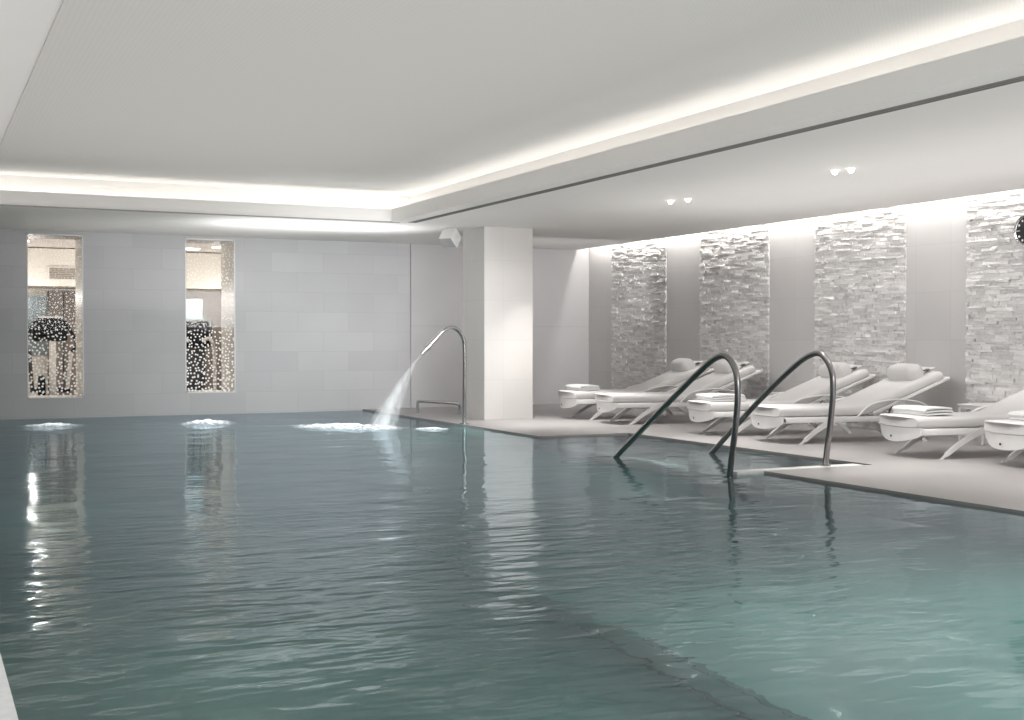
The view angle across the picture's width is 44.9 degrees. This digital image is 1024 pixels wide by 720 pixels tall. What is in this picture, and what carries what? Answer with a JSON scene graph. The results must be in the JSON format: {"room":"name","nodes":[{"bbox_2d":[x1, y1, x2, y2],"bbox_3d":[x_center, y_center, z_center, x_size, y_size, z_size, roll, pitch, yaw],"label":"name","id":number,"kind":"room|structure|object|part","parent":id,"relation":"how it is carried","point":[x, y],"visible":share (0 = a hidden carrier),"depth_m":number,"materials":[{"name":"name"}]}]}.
{"room":"indoor swimming pool","nodes":[
{"label":"indoor swimming pool","id":0,"kind":"room"},
{"bbox_2d":[0,654,17,719],"bbox_3d":[-4.548,1.040,9.760,0.300,0.006,19.500,0,1,-26],"label":"trim","id":1,"kind":"structure","parent":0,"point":[7,707],"depth_m":4.10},
{"bbox_2d":[0,0,62,143],"bbox_3d":[0.071,-2.380,9.600,14.500,0.150,23.700,0,1,-26],"label":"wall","id":2,"kind":"structure","parent":0,"point":[25,25],"depth_m":8.95,"materials":[{"name":"paint"}]},
{"bbox_2d":[28,288,74,395],"bbox_3d":[-8.146,-0.722,26.094,8.000,3.200,0.100,0,1,-26],"label":"wall","id":3,"kind":"structure","parent":0,"point":[32,291],"depth_m":25.32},
{"bbox_2d":[28,296,45,354],"bbox_3d":[-9.742,-0.708,25.225,0.470,1.200,0.040,0,1,-26],"label":"mirror","id":4,"kind":"object","parent":3,"relation":"attached to","point":[34,306],"visible":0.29,"depth_m":25.22,"materials":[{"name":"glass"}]},
{"bbox_2d":[28,248,220,289],"bbox_3d":[-7.821,-1.825,25.401,7.960,0.730,1.400,0,1,-26],"label":"wall","id":5,"kind":"structure","parent":3,"relation":"attached to","point":[212,264],"depth_m":24.25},
{"bbox_2d":[48,266,74,279],"bbox_3d":[-8.751,-1.690,24.155,0.560,0.260,0.020,0,1,-26],"label":"air vent","id":6,"kind":"object","parent":5,"relation":"attached to","point":[48,266],"visible":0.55,"depth_m":24.13,"materials":[{"name":"beige"}]},
{"bbox_2d":[47,290,221,394],"bbox_3d":[-7.484,-0.334,25.624,4.100,2.240,0.709,0,1,-9],"label":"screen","id":7,"kind":"structure","parent":3,"relation":"attached to","point":[63,295],"depth_m":25.42,"materials":[{"name":"grey glass"}]},
{"bbox_2d":[28,238,220,253],"bbox_3d":[-6.935,-2.231,23.556,8.000,0.100,5.480,0,1,-26],"label":"ceiling","id":8,"kind":"structure","parent":0,"point":[33,243],"depth_m":23.59,"materials":[{"name":"beige paint"}]},
{"bbox_2d":[186,247,200,249],"bbox_3d":[-6.407,-2.176,24.189,0.590,0.030,0.340,0,1,-26],"label":"recessed light","id":9,"kind":"object","parent":8,"relation":"in","point":[187,248],"visible":0.36,"depth_m":24.14,"materials":[{"name":"white"}]},
{"bbox_2d":[0,229,409,419],"bbox_3d":[-6.928,-0.023,19.987,10.880,5.000,1.020,0,1,-26],"label":"wall","id":10,"kind":"structure","parent":0,"point":[320,325],"depth_m":20.60,"materials":[{"name":"grey tile"}]},
{"bbox_2d":[26,233,83,398],"bbox_3d":[-7.343,-0.690,19.772,0.835,2.560,1.026,0,1,-26],"label":"window","id":11,"kind":"structure","parent":10,"relation":"in","point":[79,297],"depth_m":19.45,"materials":[{"name":"clear glass"}]},
{"bbox_2d":[185,238,235,392],"bbox_3d":[-5.179,-0.731,20.815,0.820,2.530,1.026,0,1,-26],"label":"window","id":12,"kind":"structure","parent":10,"relation":"in","point":[228,348],"depth_m":20.61,"materials":[{"name":"clear glass"}]},
{"bbox_2d":[463,226,532,419],"bbox_3d":[-0.223,-0.558,19.092,0.810,2.900,0.800,0,1,-26],"label":"pillar","id":13,"kind":"structure","parent":0,"point":[497,261],"depth_m":18.76,"materials":[{"name":"stone"}]},
{"bbox_2d":[410,244,588,407],"bbox_3d":[-0.398,-0.074,23.135,3.620,5.000,1.020,0,1,-26],"label":"wall","id":14,"kind":"structure","parent":0,"point":[560,276],"depth_m":22.33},
{"bbox_2d":[0,0,1023,249],"bbox_3d":[0.071,-2.130,9.604,14.500,0.550,23.700,0,1,-26],"label":"ceiling","id":15,"kind":"structure","parent":0,"point":[972,144],"depth_m":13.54,"materials":[{"name":"white paint"}]},
{"bbox_2d":[0,204,399,222],"bbox_3d":[-4.583,-1.963,16.463,6.570,0.018,0.016,0,1,-26],"label":"trim","id":16,"kind":"structure","parent":15,"relation":"attached to","point":[0,204],"depth_m":16.61,"materials":[{"name":"white paint"}]},
{"bbox_2d":[439,227,460,247],"bbox_3d":[-0.937,-1.851,18.729,0.240,0.303,0.302,1,1,29],"label":"ceiling speaker","id":17,"kind":"object","parent":15,"relation":"hanging from","point":[450,237],"visible":1,"depth_m":18.66,"materials":[{"name":"grey plastic"}]},
{"bbox_2d":[439,238,455,247],"bbox_3d":[-0.973,-1.762,18.668,0.210,0.125,0.158,1,1,29],"label":"speaker grille","id":18,"kind":"object","parent":17,"relation":"attached to","point":[446,242],"depth_m":18.65,"materials":[{"name":"grey"}]},
{"bbox_2d":[408,76,1023,222],"bbox_3d":[2.718,-1.848,9.276,0.110,0.007,19.200,0,1,-26],"label":"ceiling vent","id":19,"kind":"object","parent":15,"relation":"in","point":[1021,78],"visible":1,"depth_m":10.36,"materials":[{"name":"grey metal"}]},
{"bbox_2d":[846,168,855,172],"bbox_3d":[3.361,-1.877,12.272,0.100,0.044,0.100,0,1,-26],"label":"recessed light","id":20,"kind":"object","parent":15,"relation":"in","point":[850,170],"visible":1,"depth_m":12.25,"materials":[{"name":"white"}]},
{"bbox_2d":[362,404,1023,513],"bbox_3d":[0.071,1.194,9.658,14.500,0.300,23.700,0,1,-26],"label":"floor","id":21,"kind":"structure","parent":0,"point":[975,474],"depth_m":13.57,"materials":[{"name":"stone"}]},
{"bbox_2d":[415,400,460,413],"bbox_3d":[-1.206,0.767,20.244,0.823,0.212,0.080,0,1,22],"label":"grab rail","id":22,"kind":"object","parent":21,"relation":"on","point":[417,401],"visible":1,"depth_m":20.24,"materials":[{"name":"silver metal"}]},
{"bbox_2d":[421,326,468,423],"bbox_3d":[-0.948,0.214,17.534,0.741,1.405,0.140,0,1,-26],"label":"spout","id":23,"kind":"object","parent":21,"relation":"on","point":[427,347],"visible":1,"depth_m":17.63,"materials":[{"name":"silver metal"}]},
{"bbox_2d":[558,358,713,419],"bbox_3d":[1.894,0.433,19.235,2.394,0.913,0.879,0,1,-17],"label":"sun lounger","id":24,"kind":"object","parent":21,"relation":"on","point":[682,369],"visible":0.62,"depth_m":19.06,"materials":[{"name":"white plastic"}]},
{"bbox_3d":[0.829,0.658,18.918,0.140,0.152,0.770,0,1,-17],"label":"panel","id":25,"kind":"part","parent":24,"relation":"part of","materials":[{"name":"white plastic"}]},
{"bbox_2d":[565,384,599,390],"bbox_3d":[1.083,0.415,18.990,0.350,0.088,0.560,0,1,-21],"label":"folded towel","id":26,"kind":"object","parent":24,"relation":"on","point":[580,387],"visible":1,"depth_m":18.77,"materials":[{"name":"white fabric"}]},
{"bbox_3d":[1.186,0.728,19.425,0.543,0.316,0.037,0,1,-13],"label":"leg","id":27,"kind":"part","parent":24,"relation":"part of","materials":[{"name":"white plastic"}]},
{"bbox_3d":[1.820,0.618,19.215,2.020,0.068,0.770,0,1,-17],"label":"frame","id":28,"kind":"part","parent":24,"relation":"part of","materials":[{"name":"white plastic"}]},
{"bbox_3d":[1.406,0.740,18.694,0.543,0.316,0.037,0,1,-20],"label":"leg","id":29,"kind":"part","parent":24,"relation":"part of","materials":[{"name":"white plastic"}]},
{"bbox_3d":[1.855,0.320,19.221,2.313,0.518,0.740,0,1,-17],"label":"mattress","id":30,"kind":"part","parent":24,"relation":"part of","materials":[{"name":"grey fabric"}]},
{"bbox_3d":[2.414,0.498,18.981,1.043,0.220,0.092,0,1,-17],"label":"armrest","id":31,"kind":"part","parent":24,"relation":"part of","materials":[{"name":"white plastic"}]},
{"bbox_2d":[670,358,694,371],"bbox_3d":[2.683,0.083,19.467,0.246,0.222,0.540,0,1,-17],"label":"pillow","id":32,"kind":"object","parent":24,"relation":"on","point":[680,364],"depth_m":19.27,"materials":[{"name":"grey fabric"}]},
{"bbox_3d":[2.606,0.735,19.055,0.427,0.315,0.040,0,1,-12],"label":"leg","id":33,"kind":"part","parent":24,"relation":"part of","materials":[{"name":"white plastic"}]},
{"bbox_3d":[2.528,0.348,19.424,1.069,0.440,0.750,0,1,-17],"label":"backrest frame","id":34,"kind":"part","parent":24,"relation":"part of","materials":[{"name":"white plastic"}]},
{"bbox_2d":[595,359,760,424],"bbox_3d":[2.397,0.450,18.140,2.394,0.913,0.879,0,1,-16],"label":"sun lounger","id":35,"kind":"object","parent":21,"relation":"on","point":[723,377],"visible":0.69,"depth_m":17.86,"materials":[{"name":"white plastic"}]},
{"bbox_3d":[1.326,0.676,17.842,0.140,0.152,0.770,0,1,-16],"label":"panel","id":36,"kind":"part","parent":35,"relation":"part of","materials":[{"name":"white plastic"}]},
{"bbox_3d":[1.692,0.746,18.343,0.543,0.316,0.037,0,1,-12],"label":"leg","id":37,"kind":"part","parent":35,"relation":"part of","materials":[{"name":"white plastic"}]},
{"bbox_3d":[1.900,0.757,17.608,0.543,0.316,0.037,0,1,-19],"label":"leg","id":38,"kind":"part","parent":35,"relation":"part of","materials":[{"name":"white plastic"}]},
{"bbox_3d":[2.323,0.635,18.122,2.020,0.068,0.770,0,1,-16],"label":"frame","id":39,"kind":"part","parent":35,"relation":"part of","materials":[{"name":"white plastic"}]},
{"bbox_3d":[2.358,0.338,18.127,2.313,0.518,0.740,0,1,-16],"label":"mattress","id":40,"kind":"part","parent":35,"relation":"part of","materials":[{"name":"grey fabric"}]},
{"bbox_3d":[2.913,0.516,17.877,1.043,0.220,0.092,0,1,-16],"label":"armrest","id":41,"kind":"part","parent":35,"relation":"part of","materials":[{"name":"white plastic"}]},
{"bbox_3d":[3.034,0.366,18.318,1.069,0.440,0.750,0,1,-16],"label":"backrest frame","id":42,"kind":"part","parent":35,"relation":"part of","materials":[{"name":"white plastic"}]},
{"bbox_2d":[714,359,740,373],"bbox_3d":[3.190,0.101,18.358,0.246,0.222,0.540,0,1,-16],"label":"pillow","id":43,"kind":"object","parent":35,"relation":"on","point":[722,366],"depth_m":18.23,"materials":[{"name":"grey fabric"}]},
{"bbox_2d":[708,350,835,466],"bbox_3d":[2.445,0.680,12.763,0.104,1.574,2.587,0,1,-28],"label":"pool handrail","id":44,"kind":"object","parent":21,"relation":"on","point":[825,358],"visible":0.8,"depth_m":11.80,"materials":[{"name":"silver metal"}]},
{"bbox_2d":[687,362,875,436],"bbox_3d":[3.444,0.485,16.014,2.394,0.913,0.879,0,1,-16],"label":"sun lounger","id":45,"kind":"object","parent":21,"relation":"on","point":[815,390],"visible":0.65,"depth_m":15.84,"materials":[{"name":"white plastic"}]},
{"bbox_3d":[2.374,0.710,15.716,0.140,0.152,0.770,0,1,-16],"label":"panel","id":46,"kind":"part","parent":45,"relation":"part of","materials":[{"name":"white plastic"}]},
{"bbox_3d":[2.740,0.780,16.217,0.543,0.316,0.037,0,1,-12],"label":"leg","id":47,"kind":"part","parent":45,"relation":"part of","materials":[{"name":"white plastic"}]},
{"bbox_2d":[695,393,745,400],"bbox_3d":[2.662,0.467,15.814,0.470,0.088,0.620,0,1,-11],"label":"folded towel","id":48,"kind":"object","parent":45,"relation":"on","point":[702,396],"visible":0.91,"depth_m":15.55,"materials":[{"name":"white fabric"}]},
{"bbox_3d":[3.370,0.670,15.996,2.020,0.068,0.770,0,1,-16],"label":"frame","id":49,"kind":"part","parent":45,"relation":"part of","materials":[{"name":"white plastic"}]},
{"bbox_3d":[2.947,0.792,15.482,0.543,0.316,0.037,0,1,-19],"label":"leg","id":50,"kind":"part","parent":45,"relation":"part of","materials":[{"name":"white plastic"}]},
{"bbox_3d":[3.405,0.372,16.001,2.313,0.518,0.740,0,1,-16],"label":"mattress","id":51,"kind":"part","parent":45,"relation":"part of","materials":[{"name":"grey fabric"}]},
{"bbox_3d":[3.746,0.538,16.509,1.043,0.220,0.092,0,1,-16],"label":"armrest","id":52,"kind":"part","parent":45,"relation":"part of","materials":[{"name":"white plastic"}]},
{"bbox_3d":[3.960,0.550,15.752,1.043,0.220,0.092,0,1,-16],"label":"armrest","id":53,"kind":"part","parent":45,"relation":"part of","materials":[{"name":"white plastic"}]},
{"bbox_2d":[819,362,851,377],"bbox_3d":[4.237,0.136,16.232,0.246,0.222,0.540,0,1,-16],"label":"pillow","id":54,"kind":"object","parent":45,"relation":"on","point":[842,369],"depth_m":16.01,"materials":[{"name":"grey fabric"}]},
{"bbox_3d":[4.082,0.400,16.192,1.069,0.440,0.750,0,1,-16],"label":"backrest frame","id":55,"kind":"part","parent":45,"relation":"part of","materials":[{"name":"white plastic"}]},
{"bbox_3d":[4.153,0.787,15.821,0.427,0.315,0.040,0,1,-11],"label":"leg","id":56,"kind":"part","parent":45,"relation":"part of","materials":[{"name":"white plastic"}]},
{"bbox_2d":[768,392,809,424],"bbox_3d":[3.942,0.688,17.624,0.460,0.455,0.400,0,1,-26],"label":"side table","id":57,"kind":"object","parent":21,"relation":"on","point":[771,393],"visible":0.19,"depth_m":17.57,"materials":[{"name":"white laminate"}]},
{"bbox_2d":[749,363,949,443],"bbox_3d":[4.028,0.503,14.908,2.394,0.913,0.879,0,1,-18],"label":"sun lounger","id":58,"kind":"object","parent":21,"relation":"on","point":[904,381],"visible":0.81,"depth_m":14.68,"materials":[{"name":"white plastic"}]},
{"bbox_3d":[2.968,0.729,14.572,0.140,0.152,0.770,0,1,-18],"label":"panel","id":59,"kind":"part","parent":58,"relation":"part of","materials":[{"name":"white plastic"}]},
{"bbox_3d":[3.317,0.798,15.086,0.543,0.316,0.037,0,1,-14],"label":"leg","id":60,"kind":"part","parent":58,"relation":"part of","materials":[{"name":"white plastic"}]},
{"bbox_3d":[3.550,0.810,14.358,0.543,0.316,0.037,0,1,-21],"label":"leg","id":61,"kind":"part","parent":58,"relation":"part of","materials":[{"name":"white plastic"}]},
{"bbox_3d":[3.954,0.688,14.887,2.020,0.068,0.770,0,1,-18],"label":"frame","id":62,"kind":"part","parent":58,"relation":"part of","materials":[{"name":"white plastic"}]},
{"bbox_3d":[3.989,0.390,14.893,2.313,0.518,0.740,0,1,-18],"label":"mattress","id":63,"kind":"part","parent":58,"relation":"part of","materials":[{"name":"grey fabric"}]},
{"bbox_3d":[4.510,0.793,15.468,0.427,0.315,0.040,0,1,-22],"label":"leg","id":64,"kind":"part","parent":58,"relation":"part of","materials":[{"name":"white plastic"}]},
{"bbox_3d":[4.552,0.568,14.663,1.043,0.220,0.092,0,1,-18],"label":"armrest","id":65,"kind":"part","parent":58,"relation":"part of","materials":[{"name":"white plastic"}]},
{"bbox_2d":[887,363,923,380],"bbox_3d":[4.812,0.153,15.153,0.246,0.222,0.540,0,1,-18],"label":"pillow","id":66,"kind":"object","parent":58,"relation":"on","point":[899,371],"depth_m":15.00,"materials":[{"name":"grey fabric"}]},
{"bbox_3d":[4.659,0.418,15.108,1.069,0.440,0.750,0,1,-18],"label":"backrest frame","id":67,"kind":"part","parent":58,"relation":"part of","materials":[{"name":"white plastic"}]},
{"bbox_2d":[879,390,1023,458],"bbox_3d":[5.060,0.533,13.041,2.394,0.913,0.879,0,1,-14],"label":"sun lounger","id":68,"kind":"object","parent":21,"relation":"on","point":[894,426],"visible":0.8,"depth_m":12.59,"materials":[{"name":"white plastic"}]},
{"bbox_3d":[3.980,0.758,12.781,0.140,0.152,0.770,0,1,-14],"label":"panel","id":69,"kind":"part","parent":68,"relation":"part of","materials":[{"name":"white plastic"}]},
{"bbox_3d":[4.363,0.828,13.269,0.543,0.316,0.037,0,1,-10],"label":"leg","id":70,"kind":"part","parent":68,"relation":"part of","materials":[{"name":"white plastic"}]},
{"bbox_2d":[892,405,953,415],"bbox_3d":[4.257,0.515,12.845,0.350,0.088,0.580,0,1,-17],"label":"folded towel","id":71,"kind":"object","parent":68,"relation":"on","point":[906,409],"visible":1,"depth_m":12.63,"materials":[{"name":"white fabric"}]},
{"bbox_3d":[5.021,0.420,13.030,2.313,0.518,0.740,0,1,-14],"label":"mattress","id":72,"kind":"part","parent":68,"relation":"part of","materials":[{"name":"grey fabric"}]},
{"bbox_3d":[4.985,0.718,13.026,2.020,0.068,0.770,0,1,-14],"label":"frame","id":73,"kind":"part","parent":68,"relation":"part of","materials":[{"name":"white plastic"}]},
{"bbox_3d":[4.545,0.840,12.527,0.543,0.316,0.037,0,1,-17],"label":"leg","id":74,"kind":"part","parent":68,"relation":"part of","materials":[{"name":"white plastic"}]},
{"bbox_3d":[5.380,0.586,13.526,1.043,0.220,0.092,0,1,-14],"label":"armrest","id":75,"kind":"part","parent":68,"relation":"part of","materials":[{"name":"white plastic"}]},
{"bbox_2d":[957,403,993,444],"bbox_3d":[5.497,0.740,14.399,0.460,0.455,0.400,0,1,-26],"label":"side table","id":76,"kind":"object","parent":21,"relation":"on","point":[966,405],"visible":0.35,"depth_m":14.34,"materials":[{"name":"white laminate"}]},
{"bbox_3d":[5.236,0.761,14.468,0.032,0.410,0.032,0,1,-26],"label":"leg","id":77,"kind":"part","parent":76,"relation":"part of","materials":[{"name":"white laminate"}]},
{"bbox_3d":[5.388,0.766,14.153,0.032,0.410,0.032,0,1,-26],"label":"leg","id":78,"kind":"part","parent":76,"relation":"part of","materials":[{"name":"white plastic"}]},
{"bbox_2d":[984,419,1023,461],"bbox_3d":[5.770,0.550,11.985,2.394,0.913,0.879,0,1,-14],"label":"sun lounger","id":79,"kind":"object","parent":21,"relation":"on","point":[1008,434],"visible":1,"depth_m":11.70,"materials":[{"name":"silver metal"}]},
{"bbox_3d":[5.730,0.438,11.973,2.313,0.518,0.740,0,1,-14],"label":"mattress","id":80,"kind":"part","parent":79,"relation":"part of","materials":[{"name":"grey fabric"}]},
{"bbox_3d":[4.689,0.775,11.724,0.140,0.152,0.770,0,1,-14],"label":"panel","id":81,"kind":"part","parent":79,"relation":"part of","materials":[{"name":"white plastic"}]},
{"bbox_3d":[5.073,0.845,12.212,0.543,0.316,0.037,0,1,-10],"label":"leg","id":82,"kind":"part","parent":79,"relation":"part of","materials":[{"name":"white plastic"}]},
{"bbox_2d":[1008,410,1023,419],"bbox_3d":[5.049,0.532,11.788,0.350,0.088,0.560,0,1,-16],"label":"folded towel","id":83,"kind":"object","parent":79,"relation":"on","point":[1018,415],"visible":1,"depth_m":11.91,"materials":[{"name":"white fabric"}]},
{"bbox_2d":[589,197,1023,437],"bbox_3d":[6.515,-0.565,13.304,0.300,3.700,24.720,0,1,-26],"label":"wall","id":84,"kind":"structure","parent":0,"point":[936,256],"depth_m":17.75,"materials":[{"name":"tile"}]},
{"bbox_2d":[611,238,666,409],"bbox_3d":[2.212,-0.728,21.824,0.049,3.148,1.807,0,1,-26],"label":"wall panel","id":85,"kind":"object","parent":84,"relation":"attached to","point":[648,258],"depth_m":21.79,"materials":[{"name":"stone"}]},
{"bbox_2d":[699,224,769,417],"bbox_3d":[3.434,-0.678,19.289,0.049,3.130,1.797,0,1,-26],"label":"wall panel","id":86,"kind":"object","parent":84,"relation":"attached to","point":[745,247],"depth_m":19.14,"materials":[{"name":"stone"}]},
{"bbox_2d":[813,205,906,430],"bbox_3d":[4.668,-0.639,16.731,0.048,3.136,1.777,0,1,-26],"label":"wall panel","id":87,"kind":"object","parent":84,"relation":"attached to","point":[854,242],"depth_m":16.64,"materials":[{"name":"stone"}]},
{"bbox_2d":[965,189,1023,439],"bbox_3d":[5.893,-0.601,14.191,0.048,3.142,1.797,0,1,-26],"label":"wall panel","id":88,"kind":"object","parent":84,"relation":"attached to","point":[1004,337],"depth_m":14.61,"materials":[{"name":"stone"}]},
{"bbox_2d":[1014,215,1023,245],"bbox_3d":[5.893,-1.478,14.111,0.086,0.372,0.372,0,1,-26],"label":"wall clock","id":89,"kind":"object","parent":84,"relation":"attached to","point":[1019,225],"visible":1,"depth_m":14.18,"materials":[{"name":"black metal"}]},
{"bbox_3d":[-6.935,0.869,23.606,8.000,0.100,5.480,0,1,-26],"label":"floor","id":90,"kind":"structure","parent":0,"visible":0},
{"bbox_2d":[28,316,75,394],"bbox_3d":[-8.414,0.021,22.563,0.936,1.630,0.950,0,1,-26],"label":"trainer","id":91,"kind":"object","parent":90,"relation":"on","point":[52,319],"visible":0.6,"depth_m":22.50,"materials":[{"name":"black"}]},
{"bbox_3d":[-8.733,0.212,22.468,0.069,0.765,0.229,0,1,-4],"label":"swing arm","id":92,"kind":"part","parent":91,"relation":"part of","materials":[{"name":"grey plastic"}]},
{"bbox_3d":[-8.139,0.207,22.754,0.229,0.765,0.069,1,1,42],"label":"swing arm","id":93,"kind":"part","parent":91,"relation":"part of"},
{"bbox_2d":[186,298,216,389],"bbox_3d":[-5.897,-0.163,23.096,0.876,1.980,1.370,0,1,-26],"label":"treadmill","id":94,"kind":"object","parent":90,"relation":"on","point":[192,318],"visible":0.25,"depth_m":23.32,"materials":[{"name":"black"}]},
{"bbox_3d":[0.577,2.372,12.253,4.950,0.300,19.500,0,1,-26],"label":"floor","id":95,"kind":"structure","parent":0,"visible":0},
{"bbox_3d":[1.737,1.840,13.603,1.680,1.319,4.500,0,1,-26],"label":"trim","id":96,"kind":"structure","parent":95,"relation":"on","visible":0},
{"bbox_2d":[612,353,740,474],"bbox_3d":[1.411,0.681,12.282,0.106,1.530,2.754,0,1,-28],"label":"pool handrail","id":97,"kind":"object","parent":96,"relation":"on","point":[737,383],"visible":0.74,"depth_m":11.30,"materials":[{"name":"silver metal"}]},
{"bbox_2d":[733,464,860,474],"bbox_3d":[2.671,1.121,11.599,1.470,0.224,0.140,0,1,-26],"label":"step nosing","id":98,"kind":"structure","parent":96,"relation":"attached to","point":[748,471],"depth_m":11.46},
{"bbox_3d":[-0.803,1.773,11.578,8.015,1.520,19.500,0,1,-26],"label":"floor","id":99,"kind":"structure","parent":0,"visible":0},
{"bbox_2d":[0,410,1023,719],"bbox_3d":[-0.803,1.035,11.566,8.015,0.001,19.500,0,1,-26],"label":"pool water","id":100,"kind":"object","parent":99,"relation":"in","point":[246,566],"visible":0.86,"depth_m":6.26,"materials":[{"name":"teal liquid"}]},
{"bbox_2d":[41,423,68,425],"bbox_3d":[-6.436,0.910,17.535,1.063,0.049,1.048,0,1,17],"label":"foam patch","id":101,"kind":"object","parent":100,"relation":"on","point":[45,424],"visible":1,"depth_m":17.49,"materials":[{"name":"white liquid"}]},
{"bbox_2d":[187,419,222,423],"bbox_3d":[-4.386,0.891,17.990,0.992,0.072,0.843,0,1,-26],"label":"foam patch","id":102,"kind":"object","parent":100,"relation":"on","point":[209,421],"visible":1,"depth_m":17.95,"materials":[{"name":"white liquid"}]},
{"bbox_2d":[300,423,390,428],"bbox_3d":[-2.223,0.909,17.333,2.021,0.058,1.128,0,1,3],"label":"foam patch","id":103,"kind":"object","parent":100,"relation":"on","point":[348,425],"visible":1,"depth_m":17.18,"materials":[{"name":"white liquid"}]},
{"bbox_2d":[416,427,445,429],"bbox_3d":[-1.083,0.932,16.936,0.556,0.024,0.418,0,1,14],"label":"foam patch","id":104,"kind":"object","parent":100,"relation":"on","point":[435,428],"visible":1,"depth_m":16.92,"materials":[{"name":"white liquid"}]}
]}

